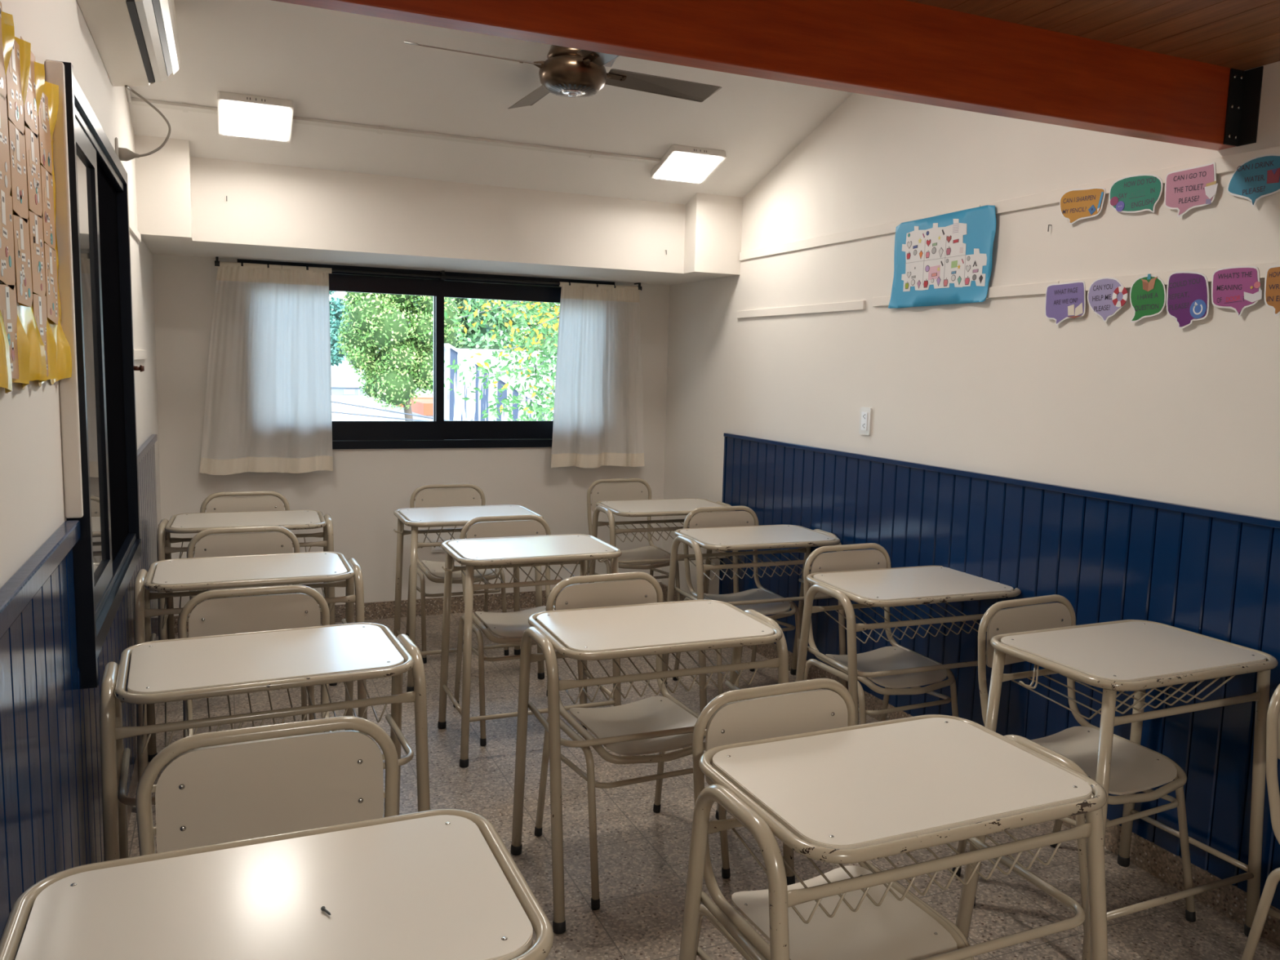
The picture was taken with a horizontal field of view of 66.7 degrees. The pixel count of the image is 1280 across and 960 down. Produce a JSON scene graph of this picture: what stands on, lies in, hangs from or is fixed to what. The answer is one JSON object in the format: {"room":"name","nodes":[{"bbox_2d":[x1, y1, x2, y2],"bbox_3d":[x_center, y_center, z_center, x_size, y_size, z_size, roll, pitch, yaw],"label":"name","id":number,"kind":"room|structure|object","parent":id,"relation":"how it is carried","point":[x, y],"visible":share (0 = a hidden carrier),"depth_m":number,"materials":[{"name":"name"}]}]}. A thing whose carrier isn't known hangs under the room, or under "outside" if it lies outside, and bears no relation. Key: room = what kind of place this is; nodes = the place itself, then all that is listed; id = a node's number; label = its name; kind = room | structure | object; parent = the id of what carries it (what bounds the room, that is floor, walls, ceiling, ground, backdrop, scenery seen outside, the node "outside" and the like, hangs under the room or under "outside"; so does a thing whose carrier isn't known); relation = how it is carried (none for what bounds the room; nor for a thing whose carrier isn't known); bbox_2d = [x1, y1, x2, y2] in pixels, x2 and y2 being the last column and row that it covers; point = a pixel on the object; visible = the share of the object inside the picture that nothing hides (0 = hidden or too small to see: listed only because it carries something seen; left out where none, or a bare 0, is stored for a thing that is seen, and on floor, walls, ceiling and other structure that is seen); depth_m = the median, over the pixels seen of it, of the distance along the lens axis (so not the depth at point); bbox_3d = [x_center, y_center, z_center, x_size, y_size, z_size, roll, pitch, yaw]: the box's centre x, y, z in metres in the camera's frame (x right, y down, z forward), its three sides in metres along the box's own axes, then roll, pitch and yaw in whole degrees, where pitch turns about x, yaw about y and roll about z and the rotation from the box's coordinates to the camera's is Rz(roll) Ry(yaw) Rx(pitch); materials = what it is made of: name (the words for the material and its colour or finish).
{"room":"classroom","nodes":[
{"label":"classroom","id":0,"kind":"room"},
{"bbox_2d":[0,0,161,588],"bbox_3d":[-0.913,-0.595,1.012,0.200,3.900,9.100,-1,7,-23],"label":"wall","id":1,"kind":"structure","parent":0,"point":[32,493],"depth_m":2.04,"materials":[{"name":"beige paint"}]},
{"bbox_2d":[0,1,71,393],"bbox_3d":[-1.034,-0.460,1.597,0.029,0.628,1.072,-1,7,-23],"label":"poster","id":2,"kind":"object","parent":1,"relation":"attached to","point":[34,345],"visible":1,"depth_m":1.74,"materials":[{"name":"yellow paper"}]},
{"bbox_2d":[0,520,80,639],"bbox_3d":[-0.190,0.430,-0.343,0.030,0.042,5.420,-1,7,-23],"label":"trim","id":3,"kind":"structure","parent":1,"relation":"attached to","point":[20,588],"depth_m":1.66,"materials":[{"name":"blue paint"}]},
{"bbox_2d":[0,548,86,959],"bbox_3d":[-0.209,0.938,-0.285,0.010,1.002,5.416,-1,7,-23],"label":"wall paneling","id":4,"kind":"structure","parent":1,"relation":"attached to","point":[42,824],"depth_m":1.74,"materials":[{"name":"blue paint"}]},
{"bbox_2d":[44,59,144,688],"bbox_3d":[-1.489,-0.283,2.743,0.072,1.365,1.382,-1,7,-23],"label":"window","id":5,"kind":"structure","parent":1,"relation":"in","point":[98,415],"depth_m":2.51,"materials":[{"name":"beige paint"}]},
{"bbox_2d":[77,573,137,864],"bbox_3d":[-1.546,0.687,2.862,0.010,0.692,1.426,-1,7,-23],"label":"trim","id":6,"kind":"structure","parent":1,"relation":"attached to","point":[121,635],"depth_m":2.46,"materials":[{"name":"blue paint"}]},
{"bbox_2d":[76,0,180,86],"bbox_3d":[-1.518,-1.429,2.923,0.209,0.285,0.900,-1,7,-23],"label":"air conditioner","id":7,"kind":"object","parent":1,"relation":"attached to","point":[136,42],"visible":1,"depth_m":2.88,"materials":[{"name":"beige plastic"}]},
{"bbox_2d":[125,0,155,83],"bbox_3d":[-1.500,-1.311,2.932,0.021,0.018,0.835,-1,7,-23],"label":"panel","id":8,"kind":"object","parent":7,"relation":"attached to","point":[136,24],"depth_m":2.86,"materials":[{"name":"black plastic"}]},
{"bbox_2d":[118,84,171,161],"bbox_3d":[-1.721,-1.229,3.384,0.175,0.247,0.066,-4,9,-38],"label":"cable","id":9,"kind":"object","parent":7,"relation":"attached to","point":[124,154],"visible":1,"depth_m":3.37,"materials":[{"name":"beige"}]},
{"bbox_2d":[133,443,159,640],"bbox_3d":[-2.069,0.372,4.081,0.010,1.002,1.278,-1,7,-23],"label":"trim","id":10,"kind":"structure","parent":1,"relation":"attached to","point":[146,467],"depth_m":4.17,"materials":[{"name":"blue paint"}]},
{"bbox_2d":[134,134,192,240],"bbox_3d":[-2.062,-1.281,4.213,0.208,0.450,0.135,-1,7,-23],"label":"trim","id":11,"kind":"structure","parent":1,"relation":"attached to","point":[163,176],"depth_m":4.16,"materials":[{"name":"beige paint"}]},
{"bbox_2d":[152,253,669,616],"bbox_3d":[-1.210,-0.505,5.714,3.310,2.600,0.200,-1,7,-23],"label":"wall","id":12,"kind":"structure","parent":0,"point":[364,488],"depth_m":5.58,"materials":[{"name":"beige paint"}]},
{"bbox_2d":[173,582,662,634],"bbox_3d":[-1.201,0.748,5.764,2.910,0.100,0.012,-1,7,-23],"label":"baseboard","id":13,"kind":"structure","parent":12,"relation":"attached to","point":[376,610],"depth_m":5.76,"materials":[{"name":"stone"}]},
{"bbox_2d":[237,258,614,448],"bbox_3d":[-1.172,-0.693,5.645,2.136,1.010,0.112,-1,7,-23],"label":"window","id":14,"kind":"structure","parent":12,"relation":"in","point":[439,433],"depth_m":5.63,"materials":[{"name":"black metal"}]},
{"bbox_2d":[214,256,642,290],"bbox_3d":[-1.106,-1.159,5.515,2.394,0.048,0.088,-1,7,-23],"label":"curtain rod","id":15,"kind":"object","parent":12,"relation":"attached to","point":[442,276],"visible":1,"depth_m":5.47,"materials":[{"name":"black paint"}]},
{"bbox_2d":[199,261,333,475],"bbox_3d":[-1.987,-0.584,5.173,0.678,1.110,0.053,-1,7,-23],"label":"window curtain","id":16,"kind":"object","parent":15,"relation":"hanging from","point":[268,396],"visible":1,"depth_m":5.18,"materials":[{"name":"white fabric"}]},
{"bbox_2d":[551,281,644,467],"bbox_3d":[-0.246,-0.627,5.919,0.606,1.110,0.056,-1,7,-23],"label":"window curtain","id":17,"kind":"object","parent":15,"relation":"hanging from","point":[598,408],"visible":1,"depth_m":5.91,"materials":[{"name":"white fabric"}]},
{"bbox_2d":[141,156,725,285],"bbox_3d":[-0.996,-1.351,5.159,2.910,0.420,0.781,-1,7,-23],"label":"ceiling beam","id":18,"kind":"structure","parent":12,"relation":"attached to","point":[270,212],"depth_m":4.78,"materials":[{"name":"beige paint"}]},
{"bbox_2d":[128,0,853,204],"bbox_3d":[0.522,-1.490,1.562,2.910,1.479,8.800,-1,7,-23],"label":"ceiling","id":19,"kind":"structure","parent":0,"point":[333,65],"depth_m":4.16,"materials":[{"name":"white paint"}]},
{"bbox_2d":[217,91,293,142],"bbox_3d":[-1.591,-1.497,4.021,0.285,0.116,0.281,-1,7,-23],"label":"ceiling lamp","id":20,"kind":"object","parent":19,"relation":"attached to","point":[239,115],"visible":1,"depth_m":3.98,"materials":[{"name":"white"}]},
{"bbox_2d":[222,101,289,141],"bbox_3d":[-1.589,-1.479,4.019,0.253,0.004,0.253,-1,-10,-23],"label":"diffuser","id":21,"kind":"object","parent":20,"relation":"attached to","point":[245,120],"depth_m":4.01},
{"bbox_2d":[124,87,660,164],"bbox_3d":[-0.967,-1.541,4.278,2.305,0.069,0.171,-2,8,-26],"label":"conduit","id":22,"kind":"object","parent":19,"relation":"attached to","point":[184,107],"visible":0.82,"depth_m":4.27,"materials":[{"name":"white"}]},
{"bbox_2d":[404,40,722,109],"bbox_3d":[-0.239,-1.567,3.496,0.898,0.361,0.898,4,7,20],"label":"ceiling fan","id":23,"kind":"object","parent":19,"relation":"hanging from","point":[569,72],"visible":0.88,"depth_m":3.47,"materials":[{"name":"brown metal"}]},
{"bbox_2d":[650,144,726,183],"bbox_3d":[0.234,-1.545,4.771,0.285,0.116,0.281,-1,7,-23],"label":"ceiling lamp","id":24,"kind":"object","parent":19,"relation":"attached to","point":[680,163],"visible":1,"depth_m":4.73,"materials":[{"name":"white"}]},
{"bbox_2d":[654,152,722,182],"bbox_3d":[0.236,-1.528,4.768,0.253,0.004,0.253,-1,-10,-23],"label":"diffuser","id":25,"kind":"object","parent":24,"relation":"attached to","point":[681,166],"depth_m":4.76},
{"bbox_2d":[127,600,1279,959],"bbox_3d":[0.468,1.366,1.854,3.310,0.120,9.100,-1,7,-23],"label":"floor","id":26,"kind":"structure","parent":0,"point":[643,853],"depth_m":3.07,"materials":[{"name":"stone"}]},
{"bbox_2d":[197,490,293,603],"bbox_3d":[-1.855,0.498,4.604,0.450,0.839,0.486,-1,7,-23],"label":"chair","id":27,"kind":"object","parent":26,"relation":"on","point":[236,502],"visible":0.16,"depth_m":4.75,"materials":[{"name":"beige laminate"}]},
{"bbox_2d":[156,509,337,685],"bbox_3d":[-1.815,0.550,4.522,0.738,0.756,0.494,-1,7,-21],"label":"school desk","id":28,"kind":"object","parent":26,"relation":"on","point":[190,522],"visible":0.56,"depth_m":4.47,"materials":[{"name":"beige laminate"}]},
{"bbox_2d":[178,537,311,558],"bbox_3d":[-1.815,0.318,4.488,0.558,0.059,0.277,-1,7,-21],"label":"wire basket","id":29,"kind":"object","parent":28,"relation":"on","point":[182,549],"depth_m":4.44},
{"bbox_2d":[182,525,315,737],"bbox_3d":[-1.460,0.624,3.621,0.450,0.839,0.486,-1,7,-23],"label":"chair","id":30,"kind":"object","parent":26,"relation":"on","point":[223,544],"visible":0.12,"depth_m":3.77,"materials":[{"name":"beige laminate"}]},
{"bbox_2d":[133,551,367,783],"bbox_3d":[-1.389,0.682,3.502,0.738,0.756,0.494,-1,7,-23],"label":"school desk","id":31,"kind":"object","parent":26,"relation":"on","point":[275,569],"visible":0.66,"depth_m":3.43,"materials":[{"name":"beige laminate"}]},
{"bbox_2d":[161,587,335,629],"bbox_3d":[-1.389,0.450,3.468,0.558,0.059,0.277,-1,7,-23],"label":"wire basket","id":32,"kind":"object","parent":31,"relation":"on","point":[329,600],"depth_m":3.45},
{"bbox_2d":[174,585,339,758],"bbox_3d":[-1.030,0.751,2.647,0.450,0.839,0.486,-1,7,-23],"label":"chair","id":33,"kind":"object","parent":26,"relation":"on","point":[236,615],"visible":0.13,"depth_m":2.79,"materials":[{"name":"beige laminate"}]},
{"bbox_2d":[99,622,430,861],"bbox_3d":[-0.947,0.813,2.497,0.738,0.756,0.494,-2,8,-26],"label":"school desk","id":34,"kind":"object","parent":26,"relation":"on","point":[177,669],"visible":0.76,"depth_m":2.40,"materials":[{"name":"beige laminate"}]},
{"bbox_2d":[141,680,387,754],"bbox_3d":[-0.947,0.581,2.462,0.558,0.059,0.277,-2,8,-26],"label":"wire basket","id":35,"kind":"object","parent":34,"relation":"on","point":[209,722],"depth_m":2.34,"materials":[{"name":"metal"}]},
{"bbox_2d":[135,715,398,855],"bbox_3d":[-0.549,0.881,1.518,0.468,0.873,0.505,-2,7,-24],"label":"chair","id":36,"kind":"object","parent":26,"relation":"on","point":[245,790],"visible":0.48,"depth_m":1.67,"materials":[{"name":"beige laminate"}]},
{"bbox_2d":[0,808,553,959],"bbox_3d":[-0.480,0.951,1.320,0.683,0.782,0.454,-1,7,-23],"label":"school desk","id":37,"kind":"object","parent":26,"relation":"on","point":[437,884],"visible":1,"depth_m":1.30,"materials":[{"name":"beige laminate"}]},
{"bbox_2d":[405,483,509,663],"bbox_3d":[-0.959,0.464,5.084,0.450,0.839,0.486,-1,7,-23],"label":"chair","id":38,"kind":"object","parent":26,"relation":"on","point":[453,495],"visible":0.55,"depth_m":5.16,"materials":[{"name":"metal"}]},
{"bbox_2d":[393,504,544,692],"bbox_3d":[-0.827,0.545,4.671,0.683,0.782,0.454,-1,7,-23],"label":"school desk","id":39,"kind":"object","parent":26,"relation":"on","point":[415,517],"visible":0.56,"depth_m":4.60,"materials":[{"name":"beige laminate"}]},
{"bbox_2d":[421,525,466,548],"bbox_3d":[-0.833,0.239,4.626,0.442,0.122,0.360,-1,7,-23],"label":"wire basket","id":40,"kind":"object","parent":39,"relation":"on","point":[455,530],"depth_m":4.65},
{"bbox_2d":[453,514,586,746],"bbox_3d":[-0.505,0.596,4.069,0.450,0.839,0.486,-1,7,-23],"label":"chair","id":41,"kind":"object","parent":26,"relation":"on","point":[512,626],"visible":0.49,"depth_m":4.14,"materials":[{"name":"beige laminate"}]},
{"bbox_2d":[437,533,622,768],"bbox_3d":[-0.440,0.648,3.883,0.683,0.782,0.454,-1,7,-23],"label":"school desk","id":42,"kind":"object","parent":26,"relation":"on","point":[477,553],"visible":0.88,"depth_m":3.77,"materials":[{"name":"beige laminate"}]},
{"bbox_2d":[461,560,594,584],"bbox_3d":[-0.447,0.342,3.839,0.442,0.122,0.360,-1,7,-23],"label":"wire basket","id":43,"kind":"object","parent":42,"relation":"on","point":[555,581],"depth_m":3.84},
{"bbox_2d":[534,571,730,910],"bbox_3d":[-0.024,0.741,2.949,0.450,0.839,0.486,-2,8,-26],"label":"chair","id":44,"kind":"object","parent":26,"relation":"on","point":[654,713],"visible":0.59,"depth_m":2.94,"materials":[{"name":"metal"}]},
{"bbox_2d":[586,478,680,600],"bbox_3d":[-0.044,0.434,5.535,0.450,0.839,0.486,-1,7,-23],"label":"chair","id":45,"kind":"object","parent":26,"relation":"on","point":[622,489],"visible":0.55,"depth_m":5.63,"materials":[{"name":"beige laminate"}]},
{"bbox_2d":[510,599,795,933],"bbox_3d":[0.035,0.792,2.885,0.738,0.756,0.494,-1,7,-22],"label":"school desk","id":46,"kind":"object","parent":26,"relation":"on","point":[624,631],"visible":0.93,"depth_m":2.77,"materials":[{"name":"beige laminate"}]},
{"bbox_2d":[559,648,757,704],"bbox_3d":[0.035,0.560,2.851,0.558,0.059,0.277,-1,7,-22],"label":"wire basket","id":47,"kind":"object","parent":46,"relation":"on","point":[615,680],"depth_m":2.74,"materials":[{"name":"metal"}]},
{"bbox_2d":[588,497,738,593],"bbox_3d":[0.127,0.508,5.298,0.738,0.756,0.494,-1,7,-22],"label":"school desk","id":48,"kind":"object","parent":26,"relation":"on","point":[659,507],"visible":0.53,"depth_m":5.21,"materials":[{"name":"beige laminate"}]},
{"bbox_2d":[606,522,683,542],"bbox_3d":[0.127,0.276,5.264,0.558,0.059,0.277,-1,7,-22],"label":"wire basket","id":49,"kind":"object","parent":48,"relation":"on","point":[644,530],"depth_m":5.11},
{"bbox_2d":[672,505,800,695],"bbox_3d":[0.467,0.569,4.507,0.450,0.839,0.486,-1,7,-23],"label":"chair","id":50,"kind":"object","parent":26,"relation":"on","point":[729,517],"visible":0.54,"depth_m":4.59,"materials":[{"name":"metal"}]},
{"bbox_2d":[662,524,847,714],"bbox_3d":[0.524,0.620,4.446,0.738,0.756,0.494,-1,7,-22],"label":"school desk","id":51,"kind":"object","parent":26,"relation":"on","point":[763,536],"visible":0.73,"depth_m":4.36,"materials":[{"name":"beige laminate"}]},
{"bbox_2d":[687,552,810,580],"bbox_3d":[0.523,0.387,4.412,0.558,0.059,0.277,-1,7,-22],"label":"wire basket","id":52,"kind":"object","parent":51,"relation":"on","point":[796,562],"depth_m":4.32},
{"bbox_2d":[692,678,973,959],"bbox_3d":[0.374,0.874,1.913,0.450,0.839,0.486,-2,7,-25],"label":"chair","id":53,"kind":"object","parent":26,"relation":"on","point":[908,928],"visible":0.7,"depth_m":1.96,"materials":[{"name":"beige laminate"}]},
{"bbox_2d":[803,542,959,724],"bbox_3d":[0.882,0.689,3.583,0.450,0.839,0.486,-2,7,-25],"label":"chair","id":54,"kind":"object","parent":26,"relation":"on","point":[896,656],"visible":0.66,"depth_m":3.60,"materials":[{"name":"metal"}]},
{"bbox_2d":[679,714,1108,959],"bbox_3d":[0.483,0.924,1.875,0.738,0.756,0.494,-1,7,-24],"label":"school desk","id":55,"kind":"object","parent":26,"relation":"on","point":[861,793],"visible":1,"depth_m":1.78,"materials":[{"name":"beige laminate"}]},
{"bbox_2d":[731,827,1061,924],"bbox_3d":[0.483,0.691,1.841,0.558,0.059,0.277,-1,7,-24],"label":"wire basket","id":56,"kind":"object","parent":55,"relation":"on","point":[998,851],"depth_m":1.72,"materials":[{"name":"metal"}]},
{"bbox_2d":[793,565,1021,724],"bbox_3d":[0.976,0.739,3.541,0.738,0.756,0.494,-1,7,-21],"label":"school desk","id":57,"kind":"object","parent":26,"relation":"on","point":[882,588],"visible":0.72,"depth_m":3.40,"materials":[{"name":"beige laminate"}]},
{"bbox_2d":[824,602,979,643],"bbox_3d":[0.975,0.506,3.507,0.558,0.059,0.277,-1,7,-21],"label":"wire basket","id":58,"kind":"object","parent":57,"relation":"on","point":[964,618],"depth_m":3.40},
{"bbox_2d":[951,594,1195,933],"bbox_3d":[1.257,0.795,2.775,0.450,0.839,0.486,-2,8,-27],"label":"chair","id":59,"kind":"object","parent":26,"relation":"on","point":[1135,767],"visible":0.57,"depth_m":2.78,"materials":[{"name":"beige laminate"}]},
{"bbox_2d":[973,619,1278,959],"bbox_3d":[1.311,0.838,2.664,0.683,0.782,0.454,-2,7,-24],"label":"school desk","id":60,"kind":"object","parent":26,"relation":"on","point":[1136,655],"visible":0.94,"depth_m":2.58,"materials":[{"name":"beige laminate"}]},
{"bbox_2d":[1010,674,1235,719],"bbox_3d":[1.305,0.532,2.620,0.442,0.122,0.360,-2,7,-24],"label":"wire basket","id":61,"kind":"object","parent":60,"relation":"on","point":[1231,700],"depth_m":2.51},
{"bbox_2d":[1240,684,1279,959],"bbox_3d":[1.686,0.883,2.127,0.450,0.839,0.486,-2,8,-26],"label":"chair","id":62,"kind":"object","parent":26,"relation":"on","point":[1273,722],"visible":1,"depth_m":2.20,"materials":[{"name":"metal"}]},
{"bbox_2d":[661,61,1279,595],"bbox_3d":[1.951,-0.664,2.223,0.200,3.900,9.100,-1,7,-23],"label":"wall","id":63,"kind":"structure","parent":0,"point":[1153,408],"depth_m":3.56,"materials":[{"name":"beige paint"}]},
{"bbox_2d":[683,192,742,276],"bbox_3d":[0.396,-1.341,5.252,0.275,0.450,0.135,-1,7,-23],"label":"trim","id":64,"kind":"structure","parent":63,"relation":"attached to","point":[713,222],"depth_m":5.19,"materials":[{"name":"beige paint"}]},
{"bbox_2d":[271,0,1235,150],"bbox_3d":[0.296,-1.018,2.122,2.908,0.260,0.060,-1,7,-23],"label":"timber beam","id":65,"kind":"structure","parent":63,"relation":"attached to","point":[900,50],"depth_m":2.21,"materials":[{"name":"wood"}]},
{"bbox_2d":[736,300,865,318],"bbox_3d":[0.755,-0.832,4.768,0.012,0.039,1.150,-1,7,-23],"label":"trim","id":66,"kind":"structure","parent":63,"relation":"attached to","point":[851,305],"depth_m":4.67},
{"bbox_2d":[739,204,980,260],"bbox_3d":[0.898,-1.099,4.416,0.012,0.044,1.830,-1,7,-23],"label":"trim","id":67,"kind":"structure","parent":63,"relation":"attached to","point":[888,228],"depth_m":4.44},
{"bbox_2d":[858,407,871,435],"bbox_3d":[0.985,-0.258,4.256,0.013,0.120,0.075,-1,7,-23],"label":"wall socket","id":68,"kind":"object","parent":63,"relation":"attached to","point":[865,413],"visible":1,"depth_m":4.25,"materials":[{"name":"white plastic"}]},
{"bbox_2d":[888,204,995,308],"bbox_3d":[1.159,-0.855,3.776,0.014,0.350,0.593,-1,7,-23],"label":"poster","id":69,"kind":"object","parent":63,"relation":"attached to","point":[945,259],"visible":1,"depth_m":3.75,"materials":[{"name":"blue paper"}]},
{"bbox_2d":[872,280,1059,306],"bbox_3d":[1.203,-0.705,3.716,0.012,0.039,1.020,-1,7,-23],"label":"trim","id":70,"kind":"structure","parent":63,"relation":"attached to","point":[1040,288],"depth_m":3.44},
{"bbox_2d":[659,582,1279,946],"bbox_3d":[1.815,1.229,2.377,0.014,0.098,8.639,-1,7,-23],"label":"baseboard","id":71,"kind":"structure","parent":63,"relation":"attached to","point":[1229,900],"depth_m":2.93,"materials":[{"name":"wood"}]},
{"bbox_2d":[721,437,1279,910],"bbox_3d":[1.992,0.725,1.926,0.010,1.017,7.794,-1,7,-23],"label":"wainscoting","id":72,"kind":"structure","parent":63,"relation":"attached to","point":[1113,561],"depth_m":3.27,"materials":[{"name":"blue paint"}]},
{"bbox_2d":[723,432,1279,528],"bbox_3d":[1.999,0.209,1.872,0.024,0.020,7.815,-1,7,-23],"label":"trim","id":73,"kind":"structure","parent":63,"relation":"attached to","point":[1265,522],"depth_m":3.28,"materials":[{"name":"blue paint"}]},
{"bbox_2d":[1044,280,1085,324],"bbox_3d":[1.407,-0.585,3.221,0.003,0.140,0.172,-1,7,-23],"label":"sign","id":74,"kind":"object","parent":63,"relation":"attached to","point":[1064,300],"visible":1,"depth_m":3.22,"materials":[{"name":"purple paper"}]},
{"bbox_2d":[1059,186,1106,224],"bbox_3d":[1.429,-0.890,3.150,0.004,0.113,0.184,-1,7,-23],"label":"sign","id":75,"kind":"object","parent":63,"relation":"attached to","point":[1077,204],"visible":1,"depth_m":3.15,"materials":[{"name":"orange paper"}]},
{"bbox_2d":[1087,276,1128,321],"bbox_3d":[1.472,-0.569,3.067,0.004,0.140,0.156,-1,7,-23],"label":"sign","id":76,"kind":"object","parent":63,"relation":"attached to","point":[1106,296],"visible":1,"depth_m":3.07,"materials":[{"name":"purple paper"}]},
{"bbox_2d":[1111,286,1128,306],"bbox_3d":[1.491,-0.570,3.020,0.002,0.064,0.056,-1,7,-23],"label":"picture","id":77,"kind":"object","parent":76,"relation":"attached to","point":[1119,294],"depth_m":3.02,"materials":[{"name":"multicoloured"}]},
{"bbox_2d":[980,145,1279,214],"bbox_3d":[1.605,-0.884,2.757,0.012,0.044,1.797,-1,7,-23],"label":"trim","id":78,"kind":"structure","parent":63,"relation":"attached to","point":[1229,163],"depth_m":3.06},
{"bbox_2d":[1108,173,1163,213],"bbox_3d":[1.508,-0.869,2.965,0.004,0.123,0.192,-1,7,-23],"label":"sign","id":79,"kind":"object","parent":63,"relation":"attached to","point":[1140,193],"visible":1,"depth_m":2.96,"materials":[{"name":"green paper"}]},
{"bbox_2d":[1129,273,1166,322],"bbox_3d":[1.530,-0.549,2.933,0.003,0.143,0.128,-1,7,-23],"label":"sign","id":80,"kind":"object","parent":63,"relation":"attached to","point":[1148,295],"visible":1,"depth_m":2.93,"materials":[{"name":"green paper"}]},
{"bbox_2d":[1059,262,1279,291],"bbox_3d":[2.122,-0.426,1.559,0.012,0.039,3.697,-1,7,-23],"label":"trim","id":81,"kind":"structure","parent":63,"relation":"attached to","point":[1126,281],"depth_m":2.88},
{"bbox_2d":[1166,271,1208,328],"bbox_3d":[1.582,-0.521,2.811,0.004,0.165,0.140,-1,7,-23],"label":"sign","id":82,"kind":"object","parent":63,"relation":"attached to","point":[1187,292],"visible":1,"depth_m":2.81,"materials":[{"name":"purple paper"}]},
{"bbox_2d":[1189,299,1206,318],"bbox_3d":[1.595,-0.489,2.779,0.001,0.054,0.051,-1,7,-23],"label":"picture","id":83,"kind":"object","parent":82,"relation":"attached to","point":[1197,308],"depth_m":2.78,"materials":[{"name":"blue"}]},
{"bbox_2d":[1164,162,1217,217],"bbox_3d":[1.581,-0.831,2.795,0.003,0.138,0.172,-1,7,-23],"label":"sign","id":84,"kind":"object","parent":63,"relation":"attached to","point":[1186,189],"visible":1,"depth_m":2.79,"materials":[{"name":"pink paper"}]},
{"bbox_2d":[1211,266,1262,316],"bbox_3d":[1.639,-0.518,2.675,0.003,0.138,0.152,-1,7,-23],"label":"sign","id":85,"kind":"object","parent":63,"relation":"attached to","point":[1237,288],"visible":1,"depth_m":2.67,"materials":[{"name":"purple paper"}]},
{"bbox_2d":[1244,281,1262,302],"bbox_3d":[1.658,-0.508,2.630,0.001,0.055,0.052,-1,7,-23],"label":"picture","id":86,"kind":"object","parent":85,"relation":"attached to","point":[1252,292],"depth_m":2.63,"materials":[{"name":"multicoloured"}]},
{"bbox_2d":[1222,66,1263,146],"bbox_3d":[1.631,-1.012,2.629,0.056,0.198,0.054,-1,7,-23],"label":"steel angle","id":87,"kind":"object","parent":63,"relation":"attached to","point":[1244,92],"visible":1,"depth_m":2.64,"materials":[{"name":"black"}]},
{"bbox_2d":[1226,153,1279,206],"bbox_3d":[1.659,-0.803,2.611,0.004,0.134,0.177,-1,7,-23],"label":"sign","id":88,"kind":"object","parent":63,"relation":"attached to","point":[1258,177],"visible":1,"depth_m":2.61,"materials":[{"name":"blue paper"}]},
{"bbox_2d":[1264,265,1279,315],"bbox_3d":[1.693,-0.498,2.550,0.003,0.134,0.119,-1,7,-23],"label":"sign","id":89,"kind":"object","parent":63,"relation":"attached to","point":[1272,282],"visible":1,"depth_m":2.58,"materials":[{"name":"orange paper"}]},
{"bbox_2d":[906,0,1279,71],"bbox_3d":[1.267,-0.822,-0.161,2.910,0.060,4.914,-1,7,-23],"label":"planks","id":90,"kind":"object","parent":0,"point":[1243,35],"visible":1,"depth_m":2.31,"materials":[{"name":"brown wood"}]},
{"label":"outside","id":91,"kind":"structure","parent":0,"visible":0},
{"bbox_2d":[414,389,433,394],"bbox_3d":[-4.877,-5.959,88.228,180.000,0.200,153.600,-1,7,-23],"label":"ground","id":92,"kind":"structure","parent":91,"point":[420,391],"depth_m":132.25,"materials":[{"name":"grey"}]},
{"bbox_2d":[328,290,348,366],"bbox_3d":[-10.866,-3.601,34.328,1.634,7.548,2.257,-1,7,-23],"label":"tree","id":93,"kind":"object","parent":92,"relation":"on","point":[335,306],"visible":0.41,"depth_m":33.48,"materials":[{"name":"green plant"}]},
{"bbox_2d":[331,381,391,421],"bbox_3d":[-15.875,-2.900,45.460,10.500,3.240,8.100,-1,7,-23],"label":"building","id":94,"kind":"structure","parent":92,"relation":"on","point":[350,393],"depth_m":42.63,"materials":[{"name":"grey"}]},
{"bbox_2d":[336,291,466,421],"bbox_3d":[-6.010,-2.063,24.442,3.162,7.047,2.793,0,7,-8],"label":"tree","id":95,"kind":"object","parent":92,"relation":"on","point":[403,364],"visible":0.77,"depth_m":23.76,"materials":[{"name":"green plant"}]},
{"bbox_2d":[410,399,433,421],"bbox_3d":[-6.104,-0.764,29.539,1.500,3.250,3.100,-1,7,-23],"label":"building","id":96,"kind":"structure","parent":92,"relation":"on","point":[424,407],"depth_m":28.18,"materials":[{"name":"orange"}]},
{"bbox_2d":[413,295,528,395],"bbox_3d":[-6.055,-3.814,33.080,4.518,8.500,4.205,-1,7,-23],"label":"tree","id":97,"kind":"object","parent":92,"relation":"on","point":[479,342],"visible":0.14,"depth_m":32.31,"materials":[{"name":"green plant"}]},
{"bbox_2d":[444,343,555,420],"bbox_3d":[-1.206,-0.236,19.571,5.500,4.800,0.850,-1,7,-23],"label":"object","id":98,"kind":"structure","parent":92,"relation":"on","point":[455,408],"depth_m":18.27,"materials":[{"name":"grey"}]},
{"bbox_2d":[444,298,559,420],"bbox_3d":[-0.860,0.762,8.711,2.034,5.399,0.960,-3,8,-32],"label":"tree","id":99,"kind":"object","parent":92,"relation":"on","point":[544,309],"visible":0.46,"depth_m":8.25,"materials":[{"name":"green plant"}]},
{"bbox_2d":[471,302,559,351],"bbox_3d":[-4.635,-4.422,40.036,5.000,8.140,4.106,-1,7,-23],"label":"tree","id":100,"kind":"object","parent":92,"relation":"on","point":[522,338],"visible":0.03,"depth_m":38.42,"materials":[{"name":"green plant"}]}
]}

